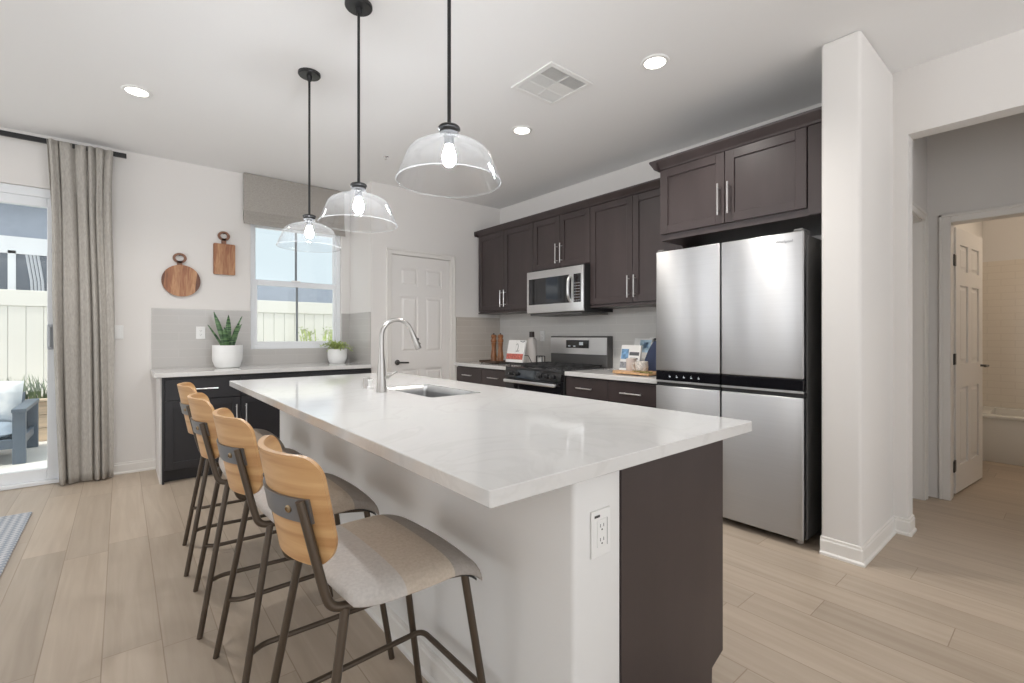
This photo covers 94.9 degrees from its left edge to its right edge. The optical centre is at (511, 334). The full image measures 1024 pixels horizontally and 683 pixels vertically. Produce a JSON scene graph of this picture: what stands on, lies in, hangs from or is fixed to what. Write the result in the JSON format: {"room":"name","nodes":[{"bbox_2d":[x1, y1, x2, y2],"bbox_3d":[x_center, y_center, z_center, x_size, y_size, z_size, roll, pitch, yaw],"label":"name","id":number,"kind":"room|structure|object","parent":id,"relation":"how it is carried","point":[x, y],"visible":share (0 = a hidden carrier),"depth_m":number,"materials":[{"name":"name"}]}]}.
{"room":"kitchen","nodes":[
{"label":"kitchen","id":0,"kind":"room"},
{"bbox_2d":[0,127,349,462],"bbox_3d":[-4.494,-0.196,3.104,7.060,2.743,0.160,0,0,-40],"label":"wall","id":1,"kind":"structure","parent":0,"point":[162,208],"depth_m":4.11,"materials":[{"name":"white paint"}]},
{"bbox_2d":[0,183,58,490],"bbox_3d":[-4.534,0.011,3.038,2.415,2.327,0.149,0,0,-40],"label":"door","id":2,"kind":"structure","parent":1,"relation":"in","point":[9,193],"depth_m":3.73,"materials":[{"name":"white plastic"}]},
{"bbox_2d":[0,130,125,158],"bbox_3d":[-4.400,-1.495,3.010,2.985,0.038,0.105,0,0,-40],"label":"curtain rod","id":3,"kind":"object","parent":1,"relation":"attached to","point":[2,132],"visible":0.44,"depth_m":3.57,"materials":[{"name":"black metal"}]},
{"bbox_2d":[47,138,114,485],"bbox_3d":[-3.427,-0.172,3.744,0.402,2.672,0.126,0,0,-40],"label":"linen curtain","id":4,"kind":"object","parent":3,"relation":"hanging from","point":[80,180],"visible":1,"depth_m":3.74,"materials":[{"name":"beige fabric"}]},
{"bbox_2d":[115,325,122,338],"bbox_3d":[-3.325,-0.024,3.966,0.072,0.115,0.009,0,0,-40],"label":"light switch","id":5,"kind":"object","parent":1,"relation":"attached to","point":[118,328],"visible":0.78,"depth_m":3.97,"materials":[{"name":"white plastic"}]},
{"bbox_2d":[114,458,155,474],"bbox_3d":[-3.337,1.128,3.949,0.550,0.096,0.020,0,0,-40],"label":"baseboard","id":6,"kind":"structure","parent":1,"relation":"attached to","point":[145,464],"depth_m":4.03,"materials":[{"name":"white paint"}]},
{"bbox_2d":[161,253,200,296],"bbox_3d":[-2.982,-0.542,4.239,0.290,0.391,0.028,0,0,-40],"label":"cutting board","id":7,"kind":"object","parent":1,"relation":"attached to","point":[180,280],"visible":1,"depth_m":4.23,"materials":[{"name":"brown wood"}]},
{"bbox_2d":[213,231,234,275],"bbox_3d":[-2.726,-0.775,4.452,0.178,0.410,0.028,0,0,-40],"label":"cutting board","id":8,"kind":"object","parent":1,"relation":"attached to","point":[223,253],"visible":1,"depth_m":4.44,"materials":[{"name":"brown wood"}]},
{"bbox_2d":[243,172,344,236],"bbox_3d":[-2.213,-1.315,4.834,0.970,0.493,0.096,0,0,-40],"label":"roman shade","id":9,"kind":"object","parent":1,"relation":"attached to","point":[271,202],"visible":0.99,"depth_m":4.77,"materials":[{"name":"fabric"}]},
{"bbox_2d":[250,224,339,348],"bbox_3d":[-2.272,-0.506,4.952,0.890,1.295,0.099,0,0,-40],"label":"window","id":10,"kind":"structure","parent":1,"relation":"in","point":[335,286],"depth_m":4.93,"materials":[{"name":"white plastic"}]},
{"bbox_2d":[151,308,348,368],"bbox_3d":[-2.478,0.031,4.671,1.755,0.534,0.011,0,0,-40],"label":"backsplash","id":11,"kind":"structure","parent":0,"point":[174,343],"depth_m":4.35,"materials":[{"name":"grey tile"}]},
{"bbox_2d":[196,326,204,338],"bbox_3d":[-2.869,-0.021,4.333,0.072,0.115,0.008,0,0,-40],"label":"wall outlet","id":12,"kind":"object","parent":11,"relation":"attached to","point":[200,331],"visible":1,"depth_m":4.33,"materials":[{"name":"white plastic"}]},
{"bbox_2d":[350,182,370,363],"bbox_3d":[-1.578,-0.196,5.055,0.120,2.743,0.590,0,0,-40],"label":"wall","id":13,"kind":"structure","parent":0,"point":[360,223],"depth_m":4.98,"materials":[{"name":"white paint"}]},
{"bbox_2d":[349,312,370,363],"bbox_3d":[-1.622,0.031,5.008,0.011,0.534,0.569,0,0,-40],"label":"backsplash","id":14,"kind":"structure","parent":13,"relation":"attached to","point":[359,323],"depth_m":4.98,"materials":[{"name":"grey tile"}]},
{"bbox_2d":[371,181,499,372],"bbox_3d":[-0.785,-0.196,5.409,1.789,2.743,0.120,0,0,-40],"label":"wall","id":15,"kind":"structure","parent":0,"point":[425,222],"depth_m":5.17,"materials":[{"name":"white paint"}]},
{"bbox_2d":[386,247,455,380],"bbox_3d":[-1.003,0.132,5.182,0.846,2.088,0.149,0,0,-40],"label":"door","id":16,"kind":"structure","parent":15,"relation":"in","point":[420,286],"depth_m":5.17,"materials":[{"name":"white paint"}]},
{"bbox_2d":[456,317,499,361],"bbox_3d":[-0.396,0.052,5.648,0.645,0.523,0.011,0,0,-40],"label":"backsplash","id":17,"kind":"structure","parent":15,"relation":"attached to","point":[473,334],"depth_m":5.61,"materials":[{"name":"grey tile"}]},
{"bbox_2d":[0,0,1023,208],"bbox_3d":[0.296,-1.692,1.443,12.300,0.250,8.840,0,0,-40],"label":"ceiling","id":18,"kind":"structure","parent":0,"point":[225,84],"depth_m":2.81,"materials":[{"name":"white paint"}]},
{"bbox_2d":[121,84,152,97],"bbox_3d":[-2.408,-1.563,3.019,0.160,0.008,0.160,0,0,-40],"label":"recessed light","id":19,"kind":"object","parent":18,"relation":"in","point":[137,91],"visible":1,"depth_m":3.02,"materials":[{"name":"white plastic"}]},
{"bbox_2d":[281,67,340,250],"bbox_3d":[-1.214,-1.045,2.815,0.359,1.044,0.359,0,0,-40],"label":"pendant light","id":20,"kind":"object","parent":18,"relation":"hanging from","point":[309,74],"visible":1,"depth_m":2.81,"materials":[{"name":"black metal"}]},
{"bbox_2d":[306,219,311,225],"bbox_3d":[-1.214,-0.671,2.815,0.034,0.039,0.034,0,0,-40],"label":"socket","id":21,"kind":"object","parent":20,"relation":"attached to","point":[309,223],"depth_m":2.80,"materials":[{"name":"silver"}]},
{"bbox_2d":[319,0,396,225],"bbox_3d":[-0.728,-1.045,2.230,0.359,1.044,0.359,0,0,-40],"label":"pendant light","id":22,"kind":"object","parent":18,"relation":"hanging from","point":[359,8],"visible":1,"depth_m":2.22,"materials":[{"name":"black metal"}]},
{"bbox_2d":[355,188,361,197],"bbox_3d":[-0.728,-0.671,2.230,0.034,0.039,0.034,0,0,-40],"label":"socket","id":23,"kind":"object","parent":22,"relation":"attached to","point":[358,194],"depth_m":2.22,"materials":[{"name":"silver"}]},
{"bbox_2d":[398,0,498,195],"bbox_3d":[-0.216,-1.045,1.615,0.359,1.044,0.359,0,0,-40],"label":"pendant light","id":24,"kind":"object","parent":18,"relation":"hanging from","point":[448,130],"visible":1,"depth_m":1.61,"materials":[{"name":"black metal"}]},
{"bbox_2d":[444,132,453,144],"bbox_3d":[-0.216,-0.671,1.615,0.034,0.039,0.034,0,0,-40],"label":"socket","id":25,"kind":"object","parent":24,"relation":"attached to","point":[448,138],"depth_m":1.60,"materials":[{"name":"silver"}]},
{"bbox_2d":[512,125,531,134],"bbox_3d":[0.076,-1.563,3.592,0.160,0.008,0.160,0,0,-40],"label":"recessed light","id":26,"kind":"object","parent":18,"relation":"in","point":[521,129],"visible":1,"depth_m":3.59,"materials":[{"name":"white"}]},
{"bbox_2d":[511,61,592,105],"bbox_3d":[0.250,-1.562,2.943,0.366,0.010,0.366,0,0,-40],"label":"ceiling vent","id":27,"kind":"object","parent":18,"relation":"in","point":[551,84],"visible":1,"depth_m":2.93,"materials":[{"name":"white plastic"}]},
{"bbox_2d":[641,54,669,69],"bbox_3d":[0.821,-1.563,2.697,0.160,0.008,0.160,0,0,-40],"label":"recessed light","id":28,"kind":"object","parent":18,"relation":"in","point":[655,61],"visible":1,"depth_m":2.69,"materials":[{"name":"white plastic"}]},
{"bbox_2d":[0,461,1023,682],"bbox_3d":[0.341,1.236,1.389,12.300,0.120,8.700,0,0,-40],"label":"floor","id":29,"kind":"structure","parent":0,"point":[94,588],"depth_m":2.09,"materials":[{"name":"brown wood"}]},
{"bbox_2d":[0,512,31,575],"bbox_3d":[-3.421,1.170,1.258,2.750,0.012,2.510,0,0,-40],"label":"area rug","id":30,"kind":"object","parent":29,"relation":"on","point":[12,527],"visible":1,"depth_m":2.77,"materials":[{"name":"grey fabric"}]},
{"bbox_2d":[156,374,240,484],"bbox_3d":[-2.716,0.755,4.066,0.556,0.842,0.632,0,0,-40],"label":"base cabinet","id":31,"kind":"object","parent":29,"relation":"on","point":[181,455],"depth_m":3.79,"materials":[{"name":"black wood"}]},
{"bbox_2d":[150,362,371,377],"bbox_3d":[-2.285,0.316,4.424,1.753,0.036,0.615,0,0,-40],"label":"countertop","id":32,"kind":"structure","parent":31,"relation":"on","point":[198,371],"depth_m":4.18,"materials":[{"name":"white stone"}]},
{"bbox_2d":[208,312,242,367],"bbox_3d":[-2.609,0.043,4.321,0.244,0.510,0.258,0,0,8],"label":"snake plant","id":33,"kind":"object","parent":32,"relation":"on","point":[227,354],"visible":1,"depth_m":4.26,"materials":[{"name":"green plant"}]},
{"bbox_2d":[320,340,352,363],"bbox_3d":[-1.833,0.174,4.984,0.348,0.247,0.314,0,0,8],"label":"trailing plant","id":34,"kind":"object","parent":32,"relation":"on","point":[337,355],"visible":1,"depth_m":4.90,"materials":[{"name":"green plant"}]},
{"bbox_2d":[177,382,284,576],"bbox_3d":[-1.522,0.718,2.598,0.538,0.920,0.456,0,0,-36],"label":"bar stool","id":35,"kind":"object","parent":29,"relation":"on","point":[185,389],"visible":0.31,"depth_m":2.40,"materials":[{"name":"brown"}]},
{"bbox_2d":[187,393,332,639],"bbox_3d":[-1.143,0.718,2.127,0.538,0.920,0.456,0,0,-36],"label":"bar stool","id":36,"kind":"object","parent":29,"relation":"on","point":[201,409],"visible":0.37,"depth_m":1.90,"materials":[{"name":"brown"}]},
{"bbox_2d":[240,371,310,438],"bbox_3d":[-2.279,0.755,4.430,0.578,0.842,0.632,0,0,-40],"label":"base cabinet","id":37,"kind":"object","parent":29,"relation":"on","point":[259,414],"visible":0.32,"depth_m":4.15,"materials":[{"name":"black wood"}]},
{"bbox_2d":[212,408,394,682],"bbox_3d":[-0.767,0.718,1.703,0.538,0.920,0.456,0,0,-40],"label":"bar stool","id":38,"kind":"object","parent":29,"relation":"on","point":[236,441],"visible":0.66,"depth_m":1.51,"materials":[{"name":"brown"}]},
{"bbox_2d":[311,368,370,375],"bbox_3d":[-1.830,0.755,4.804,0.586,0.842,0.632,0,0,-40],"label":"base cabinet","id":39,"kind":"object","parent":29,"relation":"on","point":[362,370],"visible":0.04,"depth_m":4.58,"materials":[{"name":"brown wood"}]},
{"bbox_2d":[258,435,485,682],"bbox_3d":[-0.372,0.718,1.251,0.538,0.920,0.456,0,0,-41],"label":"bar stool","id":40,"kind":"object","parent":29,"relation":"on","point":[375,560],"visible":1,"depth_m":1.11,"materials":[{"name":"fabric"}]},
{"bbox_2d":[280,410,618,682],"bbox_3d":[-0.646,0.754,2.184,0.200,0.844,2.695,0,0,-40],"label":"wall","id":41,"kind":"structure","parent":29,"relation":"on","point":[546,611],"depth_m":1.29,"materials":[{"name":"white paint"}]},
{"bbox_2d":[590,506,609,559],"bbox_3d":[0.220,0.488,1.162,0.072,0.115,0.008,0,0,-40],"label":"wall outlet","id":42,"kind":"object","parent":41,"relation":"attached to","point":[600,518],"visible":1,"depth_m":1.16,"materials":[{"name":"white plastic"}]},
{"bbox_2d":[597,517,605,547],"bbox_3d":[0.221,0.488,1.160,0.034,0.068,0.003,0,0,-40],"label":"receptacle","id":43,"kind":"object","parent":42,"relation":"attached to","point":[601,521],"depth_m":1.16,"materials":[{"name":"white plastic"}]},
{"bbox_2d":[457,366,482,383],"bbox_3d":[-0.240,0.763,5.401,0.701,0.825,0.488,0,0,-40],"label":"base cabinet","id":44,"kind":"object","parent":29,"relation":"on","point":[464,374],"visible":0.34,"depth_m":5.19,"materials":[{"name":"brown wood"}]},
{"bbox_2d":[482,368,505,387],"bbox_3d":[0.060,0.763,5.040,0.701,0.825,0.448,0,0,-40],"label":"base cabinet","id":45,"kind":"object","parent":29,"relation":"on","point":[493,377],"visible":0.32,"depth_m":4.85,"materials":[{"name":"brown wood"}]},
{"bbox_2d":[454,361,526,369],"bbox_3d":[-0.097,0.332,5.249,0.674,0.036,0.984,0,0,-40],"label":"countertop","id":46,"kind":"structure","parent":45,"relation":"on","point":[477,364],"depth_m":5.02,"materials":[{"name":"white stone"}]},
{"bbox_2d":[479,359,505,363],"bbox_3d":[-0.190,0.297,5.224,0.210,0.034,0.305,0,0,-40],"label":"tray","id":47,"kind":"object","parent":46,"relation":"on","point":[481,361],"visible":0.59,"depth_m":5.14,"materials":[{"name":"brown wood"}]},
{"bbox_2d":[490,333,496,360],"bbox_3d":[-0.203,0.139,5.248,0.076,0.319,0.076,0,0,-40],"label":"pepper mill","id":48,"kind":"object","parent":47,"relation":"on","point":[493,337],"visible":0.88,"depth_m":5.22,"materials":[{"name":"brown wood"}]},
{"bbox_2d":[497,333,503,360],"bbox_3d":[-0.127,0.139,5.156,0.076,0.319,0.076,0,0,-40],"label":"pepper mill","id":49,"kind":"object","parent":47,"relation":"on","point":[500,357],"visible":0.91,"depth_m":5.13,"materials":[{"name":"brown wood"}]},
{"bbox_2d":[500,355,531,363],"bbox_3d":[0.053,0.261,4.955,0.187,0.102,0.358,0,0,-40],"label":"stand","id":50,"kind":"object","parent":46,"relation":"on","point":[524,355],"visible":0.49,"depth_m":4.92,"materials":[{"name":"black metal"}]},
{"bbox_2d":[505,340,526,362],"bbox_3d":[0.042,0.171,4.945,0.068,0.233,0.270,0,0,-40],"label":"booklet","id":51,"kind":"object","parent":50,"relation":"on","point":[516,348],"visible":1,"depth_m":4.93,"materials":[{"name":"white paper"}]},
{"bbox_2d":[527,332,536,362],"bbox_3d":[0.215,0.139,5.089,0.104,0.350,0.104,0,0,-40],"label":"oil bottle","id":52,"kind":"object","parent":46,"relation":"on","point":[531,342],"visible":0.83,"depth_m":5.05,"materials":[{"name":"grey ceramic"}]},
{"bbox_2d":[536,355,544,361],"bbox_3d":[0.306,0.267,5.012,0.050,0.095,0.095,0,0,-40],"label":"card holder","id":53,"kind":"object","parent":46,"relation":"on","point":[540,358],"visible":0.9,"depth_m":5.00,"materials":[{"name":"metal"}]},
{"bbox_2d":[503,336,612,395],"bbox_3d":[0.430,0.594,4.545,0.763,1.165,0.762,0,0,-40],"label":"gas range","id":54,"kind":"object","parent":29,"relation":"on","point":[568,353],"visible":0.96,"depth_m":4.48,"materials":[{"name":"black"}]},
{"bbox_2d":[506,365,604,372],"bbox_3d":[0.417,0.319,4.534,0.620,0.022,0.762,0,0,-40],"label":"cooktop","id":55,"kind":"object","parent":54,"relation":"in","point":[522,368],"depth_m":4.32,"materials":[{"name":"black metal"}]},
{"bbox_2d":[566,376,608,401],"bbox_3d":[0.851,0.763,4.089,0.701,0.825,0.454,0,0,-40],"label":"base cabinet","id":56,"kind":"object","parent":29,"relation":"on","point":[581,387],"visible":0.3,"depth_m":3.87,"materials":[{"name":"brown wood"}]},
{"bbox_2d":[608,380,656,407],"bbox_3d":[1.146,0.763,3.734,0.701,0.825,0.465,0,0,-40],"label":"base cabinet","id":57,"kind":"object","parent":29,"relation":"on","point":[625,392],"visible":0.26,"depth_m":3.53,"materials":[{"name":"brown wood"}]},
{"bbox_2d":[565,368,657,383],"bbox_3d":[1.010,0.332,3.918,0.674,0.036,0.932,0,0,-40],"label":"countertop","id":58,"kind":"structure","parent":57,"relation":"on","point":[607,373],"depth_m":3.74,"materials":[{"name":"white stone"}]},
{"bbox_2d":[619,345,642,369],"bbox_3d":[1.044,0.203,4.136,0.055,0.225,0.225,0,0,-33],"label":"cookbook","id":59,"kind":"object","parent":58,"relation":"on","point":[627,351],"visible":0.76,"depth_m":4.15,"materials":[{"name":"white paper"}]},
{"bbox_2d":[619,362,625,367],"bbox_3d":[0.994,0.265,4.175,0.010,0.054,0.100,0,0,-33],"label":"print","id":60,"kind":"object","parent":59,"relation":"attached to","point":[622,364],"depth_m":4.18},
{"bbox_2d":[621,349,628,358],"bbox_3d":[1.006,0.169,4.186,0.016,0.089,0.085,0,0,-33],"label":"print","id":61,"kind":"object","parent":59,"relation":"attached to","point":[624,352],"depth_m":4.19},
{"bbox_2d":[629,352,638,355],"bbox_3d":[1.065,0.164,4.096,0.006,0.030,0.110,0,0,-33],"label":"print","id":62,"kind":"object","parent":59,"relation":"attached to","point":[630,353],"depth_m":4.10,"materials":[{"name":"grey paper"}]},
{"bbox_2d":[613,370,655,375],"bbox_3d":[0.993,0.303,3.787,0.270,0.022,0.432,0,0,-40],"label":"serving board","id":63,"kind":"object","parent":58,"relation":"on","point":[614,371],"visible":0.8,"depth_m":3.67,"materials":[{"name":"brown wood"}]},
{"bbox_2d":[626,358,636,370],"bbox_3d":[0.973,0.241,3.834,0.082,0.102,0.082,0,0,-40],"label":"tumbler","id":64,"kind":"object","parent":63,"relation":"on","point":[629,361],"visible":0.86,"depth_m":3.80,"materials":[{"name":"beige ceramic"}]},
{"bbox_2d":[632,361,647,370],"bbox_3d":[1.015,0.250,3.697,0.111,0.084,0.100,0,0,-13],"label":"ceramic mug","id":65,"kind":"object","parent":63,"relation":"on","point":[639,365],"visible":0.79,"depth_m":3.66,"materials":[{"name":"white ceramic"}]},
{"bbox_2d":[634,338,653,360],"bbox_3d":[1.162,0.172,4.177,0.059,0.284,0.190,0,0,-36],"label":"cookbook","id":66,"kind":"object","parent":58,"relation":"on","point":[645,342],"visible":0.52,"depth_m":4.16,"materials":[{"name":"white paper"}]},
{"bbox_2d":[640,340,651,351],"bbox_3d":[1.180,0.099,4.153,0.024,0.109,0.121,0,0,-40],"label":"print","id":67,"kind":"object","parent":66,"relation":"attached to","point":[646,344],"depth_m":4.15},
{"bbox_2d":[645,338,655,370],"bbox_3d":[1.187,0.169,3.889,0.110,0.290,0.208,0,0,-40],"label":"cloth","id":68,"kind":"object","parent":58,"relation":"on","point":[650,357],"visible":0.51,"depth_m":3.87,"materials":[{"name":"blue fabric"}]},
{"bbox_2d":[619,440,722,682],"bbox_3d":[-0.348,0.754,2.440,0.584,0.844,2.682,0,0,-40],"label":"base cabinet","id":69,"kind":"object","parent":29,"relation":"on","point":[671,507],"visible":0.21,"depth_m":1.37,"materials":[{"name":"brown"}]},
{"bbox_2d":[229,372,751,507],"bbox_3d":[-0.502,0.285,2.329,1.129,0.091,2.797,0,0,-40],"label":"countertop","id":70,"kind":"structure","parent":69,"relation":"on","point":[492,446],"depth_m":1.49,"materials":[{"name":"white stone"}]},
{"bbox_2d":[367,379,373,388],"bbox_3d":[-0.778,0.270,2.585,0.036,0.053,0.036,0,0,-40],"label":"soap pump","id":71,"kind":"object","parent":70,"relation":"on","point":[370,381],"visible":1,"depth_m":2.57,"materials":[{"name":"white plastic"}]},
{"bbox_2d":[376,318,420,392],"bbox_3d":[-0.591,0.102,2.495,0.257,0.388,0.081,0,0,-40],"label":"kitchen faucet","id":72,"kind":"object","parent":70,"relation":"on","point":[381,386],"visible":1,"depth_m":2.43,"materials":[{"name":"silver metal"}]},
{"bbox_2d":[387,385,475,396],"bbox_3d":[-0.452,0.416,2.537,0.300,0.232,0.580,0,0,-40],"label":"undermount sink","id":73,"kind":"object","parent":70,"relation":"in","point":[422,390],"visible":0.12,"depth_m":2.76,"materials":[{"name":"metal"}]},
{"bbox_2d":[656,228,821,543],"bbox_3d":[1.583,0.293,3.162,0.742,1.765,0.923,0,0,-40],"label":"refrigerator","id":74,"kind":"object","parent":29,"relation":"on","point":[739,322],"visible":0.88,"depth_m":2.76,"materials":[{"name":"grey metal"}]},
{"bbox_2d":[983,406,1023,465],"bbox_3d":[5.290,0.959,3.916,0.757,0.435,2.015,0,0,-40],"label":"bathtub","id":75,"kind":"object","parent":29,"relation":"on","point":[1003,428],"visible":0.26,"depth_m":4.31,"materials":[{"name":"white ceramic"}]},
{"bbox_2d":[500,103,821,239],"bbox_3d":[1.046,-0.196,4.512,0.120,2.743,3.840,0,0,-40],"label":"wall","id":76,"kind":"structure","parent":0,"point":[642,172],"depth_m":4.65,"materials":[{"name":"white paint"}]},
{"bbox_2d":[474,216,532,314],"bbox_3d":[0.003,-0.739,5.358,0.382,0.980,1.022,0,0,-40],"label":"upper cabinet","id":77,"kind":"object","parent":76,"relation":"attached to","point":[505,249],"visible":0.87,"depth_m":5.20,"materials":[{"name":"brown wood"}]},
{"bbox_2d":[540,331,544,340],"bbox_3d":[0.340,0.011,5.245,0.008,0.115,0.072,0,0,-40],"label":"wall outlet","id":78,"kind":"object","parent":76,"relation":"attached to","point":[542,333],"visible":1,"depth_m":5.24,"materials":[{"name":"white plastic"}]},
{"bbox_2d":[530,199,589,270],"bbox_3d":[0.577,-0.939,4.668,0.382,0.580,0.768,0,0,-40],"label":"upper cabinet","id":79,"kind":"object","parent":76,"relation":"attached to","point":[561,235],"visible":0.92,"depth_m":4.54,"materials":[{"name":"brown wood"}]},
{"bbox_2d":[527,263,612,316],"bbox_3d":[0.536,-0.420,4.634,0.486,0.452,0.764,0,0,-40],"label":"microwave","id":80,"kind":"object","parent":79,"relation":"attached to","point":[560,291],"visible":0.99,"depth_m":4.45,"materials":[{"name":"silver metal"}]},
{"bbox_2d":[500,307,655,367],"bbox_3d":[0.727,0.225,4.795,0.011,0.978,2.742,0,0,-40],"label":"backsplash","id":81,"kind":"structure","parent":76,"relation":"attached to","point":[625,325],"depth_m":4.78,"materials":[{"name":"grey tile"}]},
{"bbox_2d":[587,178,688,308],"bbox_3d":[1.118,-0.739,4.017,0.382,0.980,0.922,0,0,-40],"label":"upper cabinet","id":82,"kind":"object","parent":76,"relation":"attached to","point":[625,237],"visible":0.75,"depth_m":3.98,"materials":[{"name":"brown wood"}]},
{"bbox_2d":[649,106,821,247],"bbox_3d":[1.601,-0.958,3.191,0.696,0.568,1.085,0,0,-40],"label":"upper cabinet","id":83,"kind":"object","parent":76,"relation":"attached to","point":[764,180],"visible":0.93,"depth_m":2.92,"materials":[{"name":"brown wood"}]},
{"bbox_2d":[822,31,926,545],"bbox_3d":[2.389,-0.196,3.019,1.725,2.743,0.185,0,0,-40],"label":"wall","id":84,"kind":"structure","parent":0,"point":[857,85],"depth_m":2.49,"materials":[{"name":"white paint"}]},
{"bbox_2d":[819,514,916,567],"bbox_3d":[2.046,1.128,2.669,0.814,0.096,0.201,0,0,-34],"label":"baseboard","id":85,"kind":"structure","parent":84,"relation":"attached to","point":[861,556],"depth_m":2.50,"materials":[{"name":"white paint"}]},
{"bbox_2d":[913,202,927,499],"bbox_3d":[2.640,0.152,3.159,0.796,2.048,0.119,0,0,-40],"label":"door","id":86,"kind":"structure","parent":84,"relation":"in","point":[920,217],"depth_m":3.36,"materials":[{"name":"white paint"}]},
{"bbox_2d":[892,29,1023,518],"bbox_3d":[3.657,-0.196,1.257,0.120,2.743,4.255,0,0,-40],"label":"wall","id":87,"kind":"structure","parent":0,"point":[983,82],"depth_m":2.73,"materials":[{"name":"white paint"}]},
{"bbox_2d":[954,222,981,237],"bbox_3d":[4.075,-0.196,4.288,2.450,2.743,0.100,0,0,-40],"label":"wall","id":88,"kind":"structure","parent":0,"point":[975,228],"depth_m":4.54,"materials":[{"name":"white paint"}]},
{"bbox_2d":[927,112,1023,497],"bbox_3d":[3.912,-0.196,2.474,0.120,2.743,2.800,0,0,-40],"label":"wall","id":89,"kind":"structure","parent":0,"point":[981,165],"depth_m":3.30,"materials":[{"name":"white paint"}]},
{"bbox_2d":[939,203,1023,500],"bbox_3d":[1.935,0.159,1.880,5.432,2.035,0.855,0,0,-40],"label":"door","id":90,"kind":"structure","parent":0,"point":[961,365],"depth_m":3.46,"materials":[{"name":"white paint"}]},
{"bbox_2d":[982,216,1023,261],"bbox_3d":[5.619,-0.196,4.245,0.130,2.743,2.140,0,0,-40],"label":"wall","id":91,"kind":"structure","parent":0,"point":[1003,239],"depth_m":4.83,"materials":[{"name":"white paint"}]},
{"bbox_2d":[983,259,1023,408],"bbox_3d":[5.595,0.006,4.163,0.017,1.540,2.045,0,0,-40],"label":"tile","id":92,"kind":"structure","parent":91,"relation":"attached to","point":[1003,281],"depth_m":4.82,"materials":[{"name":"beige tile"}]},
{"label":"outside","id":93,"kind":"structure","parent":0,"visible":0},
{"bbox_2d":[0,441,46,472],"bbox_3d":[-6.951,1.301,10.702,21.000,0.150,14.655,0,0,-40],"label":"ground","id":94,"kind":"structure","parent":93,"point":[36,456],"depth_m":4.63,"materials":[{"name":"concrete"}]},
{"bbox_2d":[0,392,38,464],"bbox_3d":[-5.276,0.921,4.560,0.890,0.610,0.960,0,0,-40],"label":"patio chair","id":95,"kind":"object","parent":94,"relation":"on","point":[25,416],"visible":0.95,"depth_m":4.48,"materials":[{"name":"blue"}]},
{"bbox_2d":[0,421,11,438],"bbox_3d":[-5.238,0.941,4.514,0.680,0.150,0.740,0,0,-40],"label":"seat cushion","id":96,"kind":"object","parent":95,"relation":"on","point":[5,426],"visible":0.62,"depth_m":4.51,"materials":[{"name":"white fabric"}]},
{"bbox_2d":[0,381,23,420],"bbox_3d":[-5.299,0.671,4.736,0.519,0.424,0.231,0,0,-40],"label":"throw pillow","id":97,"kind":"object","parent":96,"relation":"on","point":[11,392],"visible":0.84,"depth_m":4.80,"materials":[{"name":"white fabric"}]},
{"bbox_2d":[25,396,46,440],"bbox_3d":[-5.954,0.981,5.398,2.990,0.490,0.745,0,0,-40],"label":"planter","id":98,"kind":"object","parent":94,"relation":"on","point":[42,404],"visible":0.02,"depth_m":5.41,"materials":[{"name":"brown wood"}]},
{"bbox_2d":[0,373,46,401],"bbox_3d":[-5.946,0.636,5.414,2.890,0.360,0.645,0,0,-40],"label":"ornamental grass","id":99,"kind":"object","parent":98,"relation":"on","point":[31,394],"depth_m":5.61,"materials":[{"name":"green plant"}]},
{"bbox_2d":[0,289,331,396],"bbox_3d":[-5.238,0.281,7.870,16.012,1.890,0.130,0,0,-40],"label":"vinyl fence","id":100,"kind":"object","parent":94,"relation":"on","point":[23,313],"visible":0.03,"depth_m":6.64,"materials":[{"name":"white plastic"}]},
{"bbox_2d":[0,202,331,302],"bbox_3d":[-9.857,-0.574,9.738,21.700,3.600,5.420,0,0,-40],"label":"neighbor house","id":101,"kind":"structure","parent":94,"relation":"on","point":[23,228],"depth_m":8.05,"materials":[{"name":"grey paint"}]},
{"bbox_2d":[25,254,44,290],"bbox_3d":[-8.201,-0.730,8.096,0.260,1.313,0.042,0,0,-40],"label":"drape","id":102,"kind":"object","parent":101,"relation":"hanging from","point":[34,263],"depth_m":8.08,"materials":[{"name":"grey fabric"}]},
{"bbox_2d":[298,326,331,340],"bbox_3d":[-3.390,0.527,8.543,1.154,1.408,0.642,0,0,-40],"label":"shrub","id":103,"kind":"object","parent":94,"relation":"on","point":[306,334],"visible":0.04,"depth_m":8.33,"materials":[{"name":"green plant"}]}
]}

